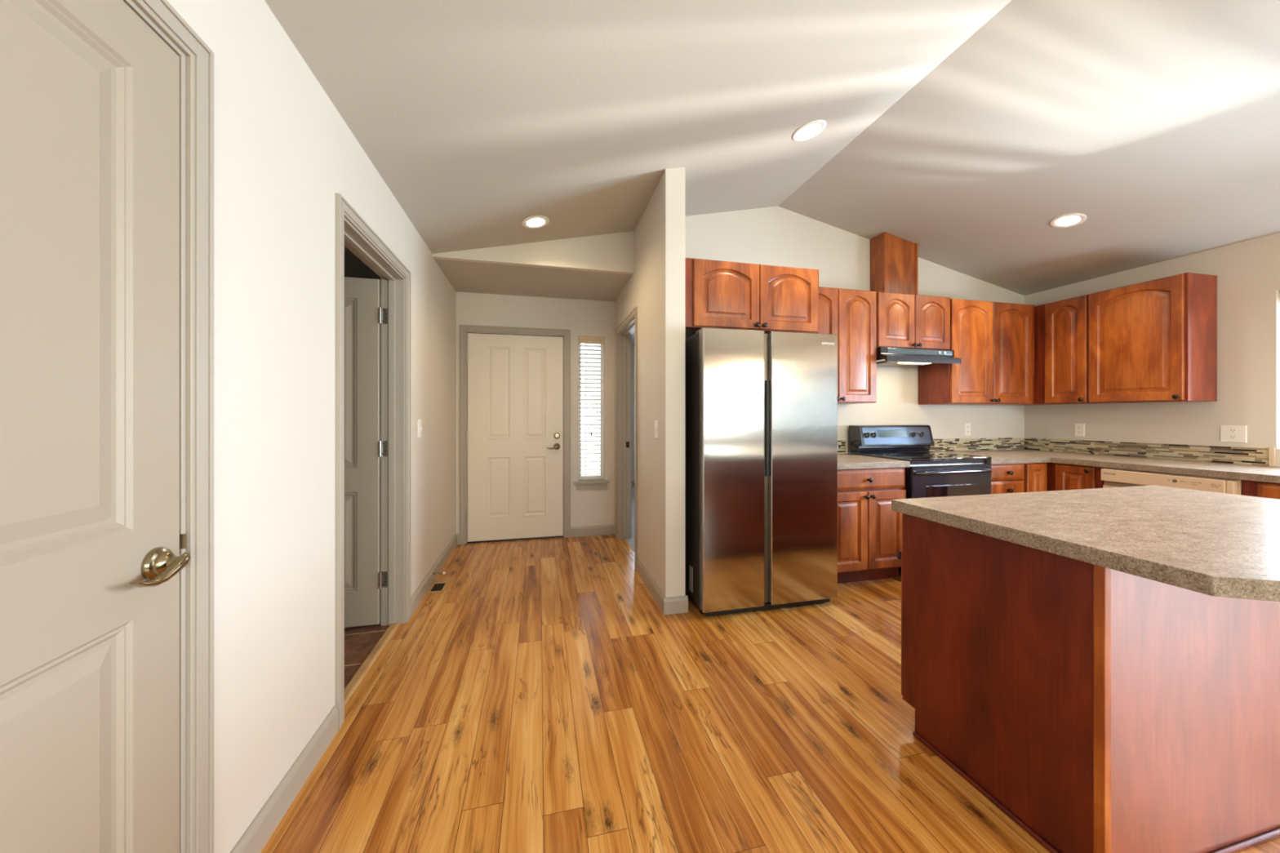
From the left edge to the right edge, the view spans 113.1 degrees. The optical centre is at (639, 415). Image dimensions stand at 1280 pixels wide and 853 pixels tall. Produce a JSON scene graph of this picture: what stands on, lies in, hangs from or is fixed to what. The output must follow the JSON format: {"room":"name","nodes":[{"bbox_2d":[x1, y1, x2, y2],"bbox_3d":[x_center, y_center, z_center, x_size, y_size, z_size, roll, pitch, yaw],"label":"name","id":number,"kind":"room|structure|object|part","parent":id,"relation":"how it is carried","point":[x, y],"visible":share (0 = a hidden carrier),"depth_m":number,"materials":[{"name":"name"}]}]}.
{"room":"kitchen","nodes":[
{"label":"kitchen","id":0,"kind":"room"},
{"bbox_2d":[166,0,456,852],"bbox_3d":[-0.823,0.010,-0.139,0.120,2.420,8.750,0,0,-13],"label":"wall","id":1,"kind":"structure","parent":0,"point":[283,150],"depth_m":1.30,"materials":[{"name":"paint"}]},
{"bbox_2d":[0,0,191,852],"bbox_3d":[-0.921,0.206,0.574,0.091,2.004,0.750,0,0,-13],"label":"door","id":2,"kind":"structure","parent":1,"relation":"in","point":[91,563],"depth_m":0.74,"materials":[{"name":"beige paint"}]},
{"bbox_3d":[-0.982,0.306,0.880,0.043,0.066,0.066,0,0,-13],"label":"lever handle","id":3,"kind":"part","parent":2,"relation":"part of","materials":[{"name":"gold metal"}]},
{"bbox_3d":[-0.952,0.310,0.843,0.023,0.045,0.126,0,0,-10],"label":"lever blade","id":4,"kind":"part","parent":2,"relation":"part of","materials":[{"name":"gold metal"}]},
{"bbox_2d":[122,0,213,852],"bbox_3d":[-0.981,0.177,0.564,0.138,2.086,0.882,0,0,-13],"label":"door frame","id":5,"kind":"structure","parent":1,"relation":"attached to","point":[196,57],"depth_m":0.96,"materials":[{"name":"beige paint"}]},
{"bbox_3d":[-1.033,0.279,0.935,0.048,0.053,0.002,0,0,-13],"label":"strike plate","id":6,"kind":"part","parent":5,"relation":"part of","materials":[{"name":"gold metal"}]},
{"bbox_2d":[230,533,457,852],"bbox_3d":[-0.758,1.170,-0.123,0.014,0.100,8.510,0,0,-13],"label":"baseboard","id":7,"kind":"structure","parent":1,"relation":"attached to","point":[259,832],"depth_m":1.36,"materials":[{"name":"beige paint"}]},
{"bbox_2d":[344,276,387,627],"bbox_3d":[-1.879,0.207,2.370,0.839,1.998,0.045,0,0,-13],"label":"door","id":8,"kind":"structure","parent":1,"relation":"in","point":[364,315],"depth_m":2.42,"materials":[{"name":"beige paint"}]},
{"bbox_2d":[334,192,410,729],"bbox_3d":[-1.350,0.177,2.079,0.156,2.086,0.932,0,0,-13],"label":"door frame","id":9,"kind":"structure","parent":1,"relation":"attached to","point":[352,232],"depth_m":2.45,"materials":[{"name":"beige paint"}]},
{"bbox_2d":[417,419,422,438],"bbox_3d":[-1.448,0.085,2.786,0.016,0.118,0.072,0,0,-13],"label":"light switch","id":10,"kind":"object","parent":1,"relation":"attached to","point":[419,421],"visible":1,"depth_m":2.77,"materials":[{"name":"white plastic"}]},
{"bbox_2d":[432,571,445,575],"bbox_3d":[-1.478,1.160,3.113,0.081,0.022,0.022,0,0,-13],"label":"door stop","id":11,"kind":"object","parent":1,"relation":"attached to","point":[443,572],"visible":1,"depth_m":3.11,"materials":[{"name":"silver metal"}]},
{"bbox_2d":[432,231,634,275],"bbox_3d":[-0.800,-1.352,3.330,1.529,0.344,0.050,0,0,-13],"label":"wall","id":12,"kind":"structure","parent":0,"point":[613,253],"depth_m":3.36,"materials":[{"name":"paint"}]},
{"bbox_2d":[456,291,614,533],"bbox_3d":[-1.076,-0.080,4.236,1.649,2.600,0.120,0,0,-13],"label":"wall","id":13,"kind":"structure","parent":0,"point":[584,317],"depth_m":4.27,"materials":[{"name":"paint"}]},
{"bbox_2d":[466,333,563,542],"bbox_3d":[-1.215,0.205,4.136,0.914,1.998,0.100,0,0,-13],"label":"door","id":14,"kind":"structure","parent":13,"relation":"in","point":[514,435],"depth_m":4.14,"materials":[{"name":"paint"}]},
{"bbox_3d":[-0.864,0.309,4.182,0.126,0.045,0.023,0,0,-10],"label":"lever blade","id":15,"kind":"part","parent":14,"relation":"part of","materials":[{"name":"gold metal"}]},
{"bbox_3d":[-0.828,0.305,4.212,0.066,0.066,0.043,0,0,-13],"label":"lever handle","id":16,"kind":"part","parent":14,"relation":"part of","materials":[{"name":"gold metal"}]},
{"bbox_2d":[459,324,570,544],"bbox_3d":[-1.222,0.177,4.192,1.042,2.086,0.138,0,0,-13],"label":"door frame","id":17,"kind":"structure","parent":13,"relation":"attached to","point":[464,330],"depth_m":4.08,"materials":[{"name":"beige paint"}]},
{"bbox_2d":[457,524,613,544],"bbox_3d":[-1.003,1.170,4.185,1.501,0.100,0.014,0,0,-13],"label":"baseboard","id":18,"kind":"structure","parent":13,"relation":"attached to","point":[600,530],"depth_m":4.30,"materials":[{"name":"beige paint"}]},
{"bbox_2d":[573,342,609,489],"bbox_3d":[-0.502,-0.033,4.351,0.361,1.555,0.142,0,0,-13],"label":"window","id":19,"kind":"structure","parent":13,"relation":"in","point":[592,482],"depth_m":4.36,"materials":[{"name":"white plastic"}]},
{"bbox_2d":[577,336,604,478],"bbox_3d":[-0.499,-0.086,4.338,0.267,1.443,0.059,0,0,-13],"label":"window blind","id":20,"kind":"object","parent":19,"relation":"attached to","point":[581,340],"visible":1,"depth_m":4.34,"materials":[{"name":"beige plastic"}]},
{"bbox_3d":[-0.512,-0.065,4.327,0.153,1.370,0.002,0,0,-13],"label":"cord","id":21,"kind":"part","parent":20,"relation":"part of","materials":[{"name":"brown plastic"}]},
{"bbox_3d":[-0.512,0.625,4.345,0.233,0.020,0.028,0,0,-13],"label":"rail","id":22,"kind":"part","parent":20,"relation":"part of","materials":[{"name":"white plastic"}]},
{"bbox_3d":[-0.498,0.672,4.331,0.361,0.027,0.102,0,0,-13],"label":"sill","id":23,"kind":"part","parent":19,"relation":"part of","materials":[{"name":"beige paint"}]},
{"bbox_2d":[585,344,634,480],"bbox_3d":[1.193,-0.030,5.700,3.444,2.500,3.860,0,0,-13],"label":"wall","id":24,"kind":"structure","parent":0,"point":[633,347],"depth_m":7.27,"materials":[{"name":"paint"}]},
{"bbox_2d":[584,167,684,597],"bbox_3d":[-0.334,-0.165,4.957,0.128,2.771,4.800,0,0,-13],"label":"wall partition","id":25,"kind":"structure","parent":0,"point":[656,286],"depth_m":2.77,"materials":[{"name":"paint"}]},
{"bbox_2d":[615,306,637,569],"bbox_3d":[-0.063,0.177,3.812,0.164,2.086,0.915,0,0,-13],"label":"door frame","id":26,"kind":"structure","parent":25,"relation":"attached to","point":[624,332],"depth_m":4.18,"materials":[{"name":"beige paint"}]},
{"bbox_2d":[654,420,657,438],"bbox_3d":[0.104,0.090,2.800,0.016,0.118,0.072,0,0,-13],"label":"light switch","id":27,"kind":"object","parent":25,"relation":"attached to","point":[655,421],"visible":1,"depth_m":2.79,"materials":[{"name":"white plastic"}]},
{"bbox_2d":[635,557,688,614],"bbox_3d":[0.134,1.170,2.984,0.156,0.100,0.772,0,0,-13],"label":"baseboard","id":28,"kind":"structure","parent":25,"relation":"attached to","point":[679,604],"depth_m":2.64,"materials":[{"name":"beige paint"}]},
{"bbox_2d":[260,486,1279,852],"bbox_3d":[0.789,1.278,1.719,7.330,0.124,11.620,0,0,-13],"label":"floor","id":29,"kind":"structure","parent":0,"point":[544,700],"depth_m":1.63,"materials":[{"name":"brown wood"}]},
{"bbox_2d":[344,622,399,705],"bbox_3d":[-1.340,1.214,2.082,0.050,0.012,0.796,0,0,-13],"label":"threshold","id":30,"kind":"object","parent":29,"relation":"on","point":[357,678],"visible":0.65,"depth_m":2.07,"materials":[{"name":"brown wood"}]},
{"bbox_2d":[426,577,451,593],"bbox_3d":[-1.442,1.216,3.044,0.106,0.008,0.280,0,0,-13],"label":"floor vent","id":31,"kind":"object","parent":29,"relation":"in","point":[439,585],"visible":1,"depth_m":3.02,"materials":[{"name":"brown wood"}]},
{"bbox_2d":[431,582,445,591],"bbox_3d":[-1.431,1.213,2.997,0.070,0.003,0.121,0,0,-13],"label":"grille","id":32,"kind":"object","parent":31,"relation":"attached to","point":[436,586],"depth_m":3.00,"materials":[{"name":"brown metal"}]},
{"bbox_2d":[466,535,563,543],"bbox_3d":[-1.224,1.213,4.200,0.908,0.014,0.122,0,0,-13],"label":"threshold","id":33,"kind":"object","parent":29,"relation":"on","point":[559,536],"visible":0.36,"depth_m":4.14,"materials":[{"name":"brown wood"}]},
{"bbox_2d":[684,327,837,616],"bbox_3d":[0.734,0.344,2.991,0.922,1.752,0.780,0,0,-13],"label":"refrigerator","id":34,"kind":"object","parent":29,"relation":"on","point":[761,409],"visible":0.96,"depth_m":2.62,"materials":[{"name":"silver metal"}]},
{"bbox_3d":[0.292,-0.509,2.947,0.020,0.014,0.600,0,0,-13],"label":"rail","id":35,"kind":"part","parent":34,"relation":"part of","materials":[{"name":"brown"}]},
{"bbox_3d":[0.561,0.323,2.595,0.402,1.690,0.058,0,0,-13],"label":"door","id":36,"kind":"part","parent":34,"relation":"part of","materials":[{"name":"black metal"}]},
{"bbox_3d":[1.032,0.323,2.707,0.472,1.690,0.058,0,0,-13],"label":"door","id":37,"kind":"part","parent":34,"relation":"part of","materials":[{"name":"silver metal"}]},
{"bbox_2d":[837,467,906,583],"bbox_3d":[1.574,0.799,3.337,0.685,0.842,0.667,0,0,-13],"label":"base cabinet","id":38,"kind":"object","parent":29,"relation":"on","point":[870,533],"visible":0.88,"depth_m":3.05,"materials":[{"name":"brown wood"}]},
{"bbox_3d":[1.480,0.827,3.013,0.328,0.562,0.019,0,0,-13],"label":"door","id":39,"kind":"part","parent":38,"relation":"part of","materials":[{"name":"brown wood"}]},
{"bbox_3d":[1.642,0.459,3.051,0.661,0.142,0.019,0,0,-13],"label":"drawer","id":40,"kind":"part","parent":38,"relation":"part of","materials":[{"name":"brown wood"}]},
{"bbox_2d":[837,453,910,469],"bbox_3d":[1.545,0.355,3.337,0.748,0.043,0.656,0,0,-13],"label":"countertop","id":41,"kind":"structure","parent":38,"relation":"on","point":[845,461],"depth_m":3.08,"materials":[{"name":"stone"}]},
{"bbox_3d":[1.804,0.827,3.090,0.328,0.562,0.019,0,0,-13],"label":"door","id":42,"kind":"part","parent":38,"relation":"part of","materials":[{"name":"brown wood"}]},
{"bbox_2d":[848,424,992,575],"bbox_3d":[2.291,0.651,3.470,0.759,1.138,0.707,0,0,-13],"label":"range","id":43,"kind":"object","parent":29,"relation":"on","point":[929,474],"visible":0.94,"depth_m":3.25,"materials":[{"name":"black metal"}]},
{"bbox_3d":[1.935,0.164,3.600,0.051,0.050,0.030,0,0,-13],"label":"knob","id":44,"kind":"part","parent":43,"relation":"part of","materials":[{"name":"black plastic"}]},
{"bbox_3d":[2.004,0.164,3.616,0.051,0.050,0.030,0,0,-13],"label":"knob","id":45,"kind":"part","parent":43,"relation":"part of","materials":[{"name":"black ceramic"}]},
{"bbox_3d":[2.227,0.199,3.739,0.755,0.235,0.154,0,0,-13],"label":"panel","id":46,"kind":"part","parent":43,"relation":"part of","materials":[{"name":"black metal"}]},
{"bbox_3d":[2.402,0.164,3.711,0.051,0.050,0.030,0,0,-13],"label":"knob","id":47,"kind":"part","parent":43,"relation":"part of","materials":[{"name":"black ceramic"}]},
{"bbox_3d":[2.488,0.164,3.731,0.051,0.050,0.030,0,0,-13],"label":"knob","id":48,"kind":"part","parent":43,"relation":"part of","materials":[{"name":"black plastic"}]},
{"bbox_2d":[858,451,991,461],"bbox_3d":[2.297,0.325,3.444,0.759,0.016,0.529,0,0,-13],"label":"cooktop","id":49,"kind":"object","parent":43,"relation":"in","point":[900,455],"depth_m":3.35,"materials":[{"name":"black glass"}]},
{"bbox_3d":[2.354,0.682,3.203,0.747,0.625,0.038,0,0,-13],"label":"oven door","id":50,"kind":"part","parent":43,"relation":"part of","materials":[{"name":"black metal"}]},
{"bbox_3d":[2.365,0.420,3.156,0.706,0.037,0.063,0,0,-13],"label":"handle","id":51,"kind":"part","parent":43,"relation":"part of","materials":[{"name":"metal"}]},
{"bbox_2d":[991,463,1024,493],"bbox_3d":[2.843,0.799,3.638,0.382,0.842,0.667,0,0,-13],"label":"base cabinet","id":52,"kind":"object","parent":29,"relation":"on","point":[1005,477],"visible":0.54,"depth_m":3.34,"materials":[{"name":"brown wood"}]},
{"bbox_3d":[2.911,0.588,3.353,0.358,0.144,0.019,0,0,-13],"label":"drawer","id":53,"kind":"part","parent":52,"relation":"part of","materials":[{"name":"brown wood"}]},
{"bbox_3d":[2.911,0.447,3.353,0.358,0.122,0.019,0,0,-13],"label":"drawer","id":54,"kind":"part","parent":52,"relation":"part of","materials":[{"name":"brown wood"}]},
{"bbox_2d":[1023,462,1046,492],"bbox_3d":[3.147,0.799,3.726,0.243,0.842,0.636,0,0,-13],"label":"base cabinet","id":55,"kind":"object","parent":29,"relation":"on","point":[1035,473],"visible":0.2,"depth_m":3.42,"materials":[{"name":"brown wood"}]},
{"bbox_2d":[1046,462,1103,491],"bbox_3d":[3.680,0.799,3.382,0.689,0.842,0.356,0,0,-13],"label":"base cabinet","id":56,"kind":"object","parent":29,"relation":"on","point":[1060,477],"visible":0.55,"depth_m":3.30,"materials":[{"name":"brown wood"}]},
{"bbox_3d":[3.388,0.747,3.296,0.019,0.722,0.248,0,0,-13],"label":"door","id":57,"kind":"part","parent":56,"relation":"part of","materials":[{"name":"brown wood"}]},
{"bbox_3d":[3.385,0.415,3.199,0.031,0.034,0.034,0,0,-13],"label":"knob","id":58,"kind":"part","parent":56,"relation":"part of","materials":[{"name":"brown metal"}]},
{"bbox_2d":[897,513,1279,852],"bbox_3d":[1.806,0.799,1.560,1.464,0.842,0.678,0,0,-13],"label":"kitchen island","id":59,"kind":"object","parent":29,"relation":"on","point":[1100,709],"visible":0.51,"depth_m":1.19,"materials":[{"name":"brown wood"}]},
{"bbox_3d":[1.066,0.570,1.716,0.034,0.034,0.031,0,0,-13],"label":"knob","id":60,"kind":"part","parent":59,"relation":"part of","materials":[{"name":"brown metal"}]},
{"bbox_3d":[1.277,0.826,1.741,0.474,0.576,0.019,0,0,-13],"label":"door","id":61,"kind":"part","parent":59,"relation":"part of","materials":[{"name":"brown wood"}]},
{"bbox_3d":[1.107,1.212,1.358,0.010,0.016,0.531,0,0,-13],"label":"shoe molding","id":62,"kind":"part","parent":59,"relation":"part of","materials":[{"name":"brown wood"}]},
{"bbox_3d":[1.110,0.799,1.385,0.004,0.842,0.592,0,0,-13],"label":"panel","id":63,"kind":"part","parent":59,"relation":"part of","materials":[{"name":"brown wood"}]},
{"bbox_2d":[891,484,1279,601],"bbox_3d":[1.861,0.355,1.361,1.516,0.043,1.035,0,0,-13],"label":"island countertop","id":64,"kind":"structure","parent":59,"relation":"on","point":[1208,543],"depth_m":1.26,"materials":[{"name":"stone"}]},
{"bbox_3d":[1.189,0.799,1.087,0.024,0.842,0.024,0,0,-13],"label":"corner post","id":65,"kind":"part","parent":59,"relation":"part of","materials":[{"name":"brown wood"}]},
{"bbox_3d":[1.898,0.798,1.247,1.430,0.840,0.004,0,0,-13],"label":"panel","id":66,"kind":"part","parent":59,"relation":"part of","materials":[{"name":"brown wood"}]},
{"bbox_3d":[1.891,1.211,1.236,1.450,0.018,0.010,0,0,-13],"label":"shoe molding","id":67,"kind":"part","parent":59,"relation":"part of","materials":[{"name":"brown wood"}]},
{"bbox_2d":[1101,467,1242,495],"bbox_3d":[3.768,0.801,2.887,0.625,0.838,0.628,0,0,-13],"label":"dishwasher","id":68,"kind":"object","parent":29,"relation":"on","point":[1112,477],"visible":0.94,"depth_m":2.79,"materials":[{"name":"beige plastic"}]},
{"bbox_3d":[3.495,0.810,2.824,0.024,0.600,0.614,0,0,-13],"label":"door","id":69,"kind":"part","parent":68,"relation":"part of","materials":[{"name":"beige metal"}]},
{"bbox_2d":[1242,480,1279,499],"bbox_3d":[3.973,0.799,2.145,0.689,0.842,0.898,0,0,-13],"label":"base cabinet","id":70,"kind":"object","parent":29,"relation":"on","point":[1250,488],"visible":0.09,"depth_m":2.44,"materials":[{"name":"brown wood"}]},
{"bbox_2d":[935,449,1279,483],"bbox_3d":[3.613,0.355,2.358,1.296,0.043,3.518,0,0,-13],"label":"countertop","id":71,"kind":"structure","parent":70,"relation":"on","point":[1222,470],"depth_m":3.07,"materials":[{"name":"stone"}]},
{"bbox_3d":[3.633,0.454,2.263,0.019,0.132,0.395,0,0,-13],"label":"drawer","id":72,"kind":"part","parent":70,"relation":"part of","materials":[{"name":"brown wood"}]},
{"bbox_2d":[264,0,1279,346],"bbox_3d":[0.752,-1.538,1.659,7.430,0.726,11.520,0,0,-13],"label":"ceiling","id":73,"kind":"structure","parent":0,"point":[481,118],"depth_m":2.17,"materials":[{"name":"paint"}]},
{"bbox_2d":[521,215,549,228],"bbox_3d":[-0.730,-1.355,2.960,0.187,0.045,0.190,0,0,-13],"label":"recessed light","id":74,"kind":"object","parent":73,"relation":"in","point":[537,221],"visible":1,"depth_m":2.95,"materials":[{"name":"white plastic"}]},
{"bbox_2d":[792,120,826,141],"bbox_3d":[1.004,-1.690,2.508,0.187,0.045,0.190,0,0,-13],"label":"recessed light","id":75,"kind":"object","parent":73,"relation":"in","point":[810,130],"visible":1,"depth_m":2.50,"materials":[{"name":"white plastic"}]},
{"bbox_2d":[1049,213,1086,227],"bbox_3d":[3.089,-1.408,3.051,0.187,0.045,0.190,0,0,-13],"label":"recessed light","id":76,"kind":"object","parent":73,"relation":"in","point":[1071,220],"visible":1,"depth_m":3.04,"materials":[{"name":"white plastic"}]},
{"bbox_2d":[684,206,1024,453],"bbox_3d":[2.022,-0.280,3.851,3.946,3.000,0.120,0,0,-13],"label":"wall","id":77,"kind":"structure","parent":0,"point":[775,236],"depth_m":3.76,"materials":[{"name":"paint"}]},
{"bbox_2d":[684,257,818,339],"bbox_3d":[0.689,-0.794,3.112,1.002,0.444,0.695,0,0,-13],"label":"upper cabinet","id":78,"kind":"object","parent":77,"relation":"attached to","point":[722,295],"visible":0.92,"depth_m":2.80,"materials":[{"name":"brown wood"}]},
{"bbox_3d":[0.569,-0.794,2.768,0.463,0.432,0.019,0,0,-13],"label":"door","id":79,"kind":"part","parent":78,"relation":"part of","materials":[{"name":"brown wood"}]},
{"bbox_3d":[0.777,-0.602,2.792,0.034,0.034,0.031,0,0,-13],"label":"knob","id":80,"kind":"part","parent":78,"relation":"part of","materials":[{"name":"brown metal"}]},
{"bbox_3d":[0.829,-0.602,2.804,0.034,0.034,0.031,0,0,-13],"label":"knob","id":81,"kind":"part","parent":78,"relation":"part of","materials":[{"name":"brown metal"}]},
{"bbox_3d":[1.014,-0.794,2.874,0.442,0.432,0.019,0,0,-13],"label":"door","id":82,"kind":"part","parent":78,"relation":"part of","materials":[{"name":"brown wood"}]},
{"bbox_2d":[837,440,847,453],"bbox_3d":[1.484,0.273,3.655,0.716,0.118,0.012,0,0,-13],"label":"tile backsplash","id":83,"kind":"structure","parent":77,"relation":"attached to","point":[842,445],"depth_m":3.73,"materials":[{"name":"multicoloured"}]},
{"bbox_3d":[1.825,0.273,3.736,0.015,0.118,0.012,0,0,-13],"label":"trim","id":84,"kind":"part","parent":83,"relation":"part of","materials":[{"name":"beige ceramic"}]},
{"bbox_2d":[818,286,876,404],"bbox_3d":[1.519,-0.560,3.482,0.769,0.911,0.356,0,0,-13],"label":"upper cabinet","id":85,"kind":"object","parent":77,"relation":"attached to","point":[849,314],"visible":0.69,"depth_m":3.38,"materials":[{"name":"brown wood"}]},
{"bbox_3d":[1.385,-0.560,3.309,0.375,0.899,0.019,0,0,-13],"label":"door","id":86,"kind":"part","parent":85,"relation":"part of","materials":[{"name":"brown wood"}]},
{"bbox_3d":[1.746,-0.560,3.395,0.354,0.899,0.019,0,0,-13],"label":"door","id":87,"kind":"part","parent":85,"relation":"part of","materials":[{"name":"brown wood"}]},
{"bbox_2d":[876,291,950,350],"bbox_3d":[2.256,-0.787,3.657,0.738,0.458,0.356,0,0,-13],"label":"upper cabinet","id":88,"kind":"object","parent":77,"relation":"attached to","point":[909,321],"visible":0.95,"depth_m":3.51,"materials":[{"name":"brown wood"}]},
{"bbox_2d":[870,232,918,294],"bbox_3d":[2.254,-1.300,3.755,0.342,0.566,0.172,0,0,-13],"label":"chase","id":89,"kind":"object","parent":88,"relation":"on","point":[894,260],"visible":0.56,"depth_m":3.68,"materials":[{"name":"brown wood"}]},
{"bbox_3d":[2.111,-0.787,3.481,0.360,0.446,0.019,0,0,-13],"label":"door","id":90,"kind":"part","parent":88,"relation":"part of","materials":[{"name":"brown wood"}]},
{"bbox_3d":[2.466,-0.787,3.566,0.360,0.446,0.019,0,0,-13],"label":"door","id":91,"kind":"part","parent":88,"relation":"part of","materials":[{"name":"brown wood"}]},
{"bbox_2d":[876,346,961,367],"bbox_3d":[2.263,-0.494,3.628,0.736,0.124,0.420,0,0,-13],"label":"range hood","id":92,"kind":"object","parent":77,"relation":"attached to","point":[886,356],"visible":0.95,"depth_m":3.46,"materials":[{"name":"black metal"}]},
{"bbox_2d":[907,437,1024,452],"bbox_3d":[3.149,0.274,4.053,1.401,0.116,0.007,0,0,-13],"label":"tile backsplash","id":93,"kind":"structure","parent":77,"relation":"attached to","point":[1002,443],"depth_m":4.08,"materials":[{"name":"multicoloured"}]},
{"bbox_2d":[964,423,970,435],"bbox_3d":[3.144,0.130,4.052,0.072,0.118,0.008,0,0,-13],"label":"wall outlet","id":94,"kind":"object","parent":77,"relation":"attached to","point":[967,426],"visible":1,"depth_m":4.05,"materials":[{"name":"white plastic"}]},
{"bbox_2d":[918,298,1034,404],"bbox_3d":[3.088,-0.556,3.855,0.965,0.903,0.356,0,0,-13],"label":"upper cabinet","id":95,"kind":"object","parent":77,"relation":"attached to","point":[993,342],"visible":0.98,"depth_m":3.71,"materials":[{"name":"brown wood"}]},
{"bbox_3d":[2.880,-0.556,3.664,0.450,0.891,0.019,0,0,-13],"label":"door","id":96,"kind":"part","parent":95,"relation":"part of","materials":[{"name":"brown wood"}]},
{"bbox_3d":[3.324,-0.556,3.770,0.450,0.891,0.019,0,0,-13],"label":"door","id":97,"kind":"part","parent":95,"relation":"part of","materials":[{"name":"brown wood"}]},
{"bbox_2d":[1024,232,1279,466],"bbox_3d":[4.754,0.010,0.625,0.120,2.420,7.660,0,0,-13],"label":"wall","id":98,"kind":"structure","parent":0,"point":[1247,273],"depth_m":2.99,"materials":[{"name":"paint"}]},
{"bbox_2d":[1008,294,1106,405],"bbox_3d":[3.741,-0.553,3.842,0.358,0.897,0.680,0,0,-13],"label":"upper cabinet","id":99,"kind":"object","parent":98,"relation":"attached to","point":[1061,327],"visible":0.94,"depth_m":3.64,"materials":[{"name":"brown wood"}]},
{"bbox_3d":[3.650,-0.553,3.629,0.019,0.885,0.295,0,0,-13],"label":"door","id":100,"kind":"part","parent":99,"relation":"part of","materials":[{"name":"brown wood"}]},
{"bbox_2d":[1074,422,1084,436],"bbox_3d":[3.937,0.125,3.787,0.008,0.118,0.072,0,0,-13],"label":"wall outlet","id":101,"kind":"object","parent":98,"relation":"attached to","point":[1079,428],"visible":1,"depth_m":3.78,"materials":[{"name":"white plastic"}]},
{"bbox_2d":[1024,437,1275,466],"bbox_3d":[4.003,0.270,3.498,0.014,0.124,1.482,0,0,-13],"label":"tile backsplash","id":102,"kind":"structure","parent":98,"relation":"attached to","point":[1229,455],"depth_m":3.27,"materials":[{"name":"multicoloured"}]},
{"bbox_3d":[4.171,0.270,2.789,0.014,0.124,0.023,0,0,-13],"label":"trim","id":103,"kind":"part","parent":102,"relation":"part of","materials":[{"name":"beige ceramic"}]},
{"bbox_2d":[1088,272,1217,403],"bbox_3d":[3.884,-0.553,3.242,0.358,0.897,0.546,0,0,-13],"label":"upper cabinet","id":104,"kind":"object","parent":98,"relation":"attached to","point":[1155,340],"visible":1,"depth_m":3.09,"materials":[{"name":"brown wood"}]},
{"bbox_3d":[3.779,-0.135,2.978,0.031,0.034,0.034,0,0,-13],"label":"knob","id":105,"kind":"part","parent":104,"relation":"part of","materials":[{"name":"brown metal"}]},
{"bbox_2d":[1220,425,1247,442],"bbox_3d":[4.136,0.125,2.948,0.008,0.118,0.116,0,0,-13],"label":"wall outlet","id":106,"kind":"object","parent":98,"relation":"attached to","point":[1228,433],"visible":1,"depth_m":2.94,"materials":[{"name":"white plastic"}]},
{"bbox_2d":[1229,428,1236,433],"bbox_3d":[4.134,0.103,2.947,0.002,0.033,0.033,0,0,-13],"label":"socket","id":107,"kind":"object","parent":106,"relation":"attached to","point":[1231,430],"depth_m":2.95,"materials":[{"name":"white plastic"}]},
{"bbox_2d":[1229,435,1236,439],"bbox_3d":[4.134,0.147,2.947,0.002,0.033,0.033,0,0,-13],"label":"socket","id":108,"kind":"object","parent":106,"relation":"attached to","point":[1231,437],"depth_m":2.95,"materials":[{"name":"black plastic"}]},
{"label":"outside","id":109,"kind":"structure","parent":0,"visible":0},
{"bbox_2d":[581,443,584,475],"bbox_3d":[-0.380,1.369,12.418,11.000,0.199,15.460,0,0,-13],"label":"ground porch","id":110,"kind":"structure","parent":109,"point":[581,443],"depth_m":12.08,"materials":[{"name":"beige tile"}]}
]}

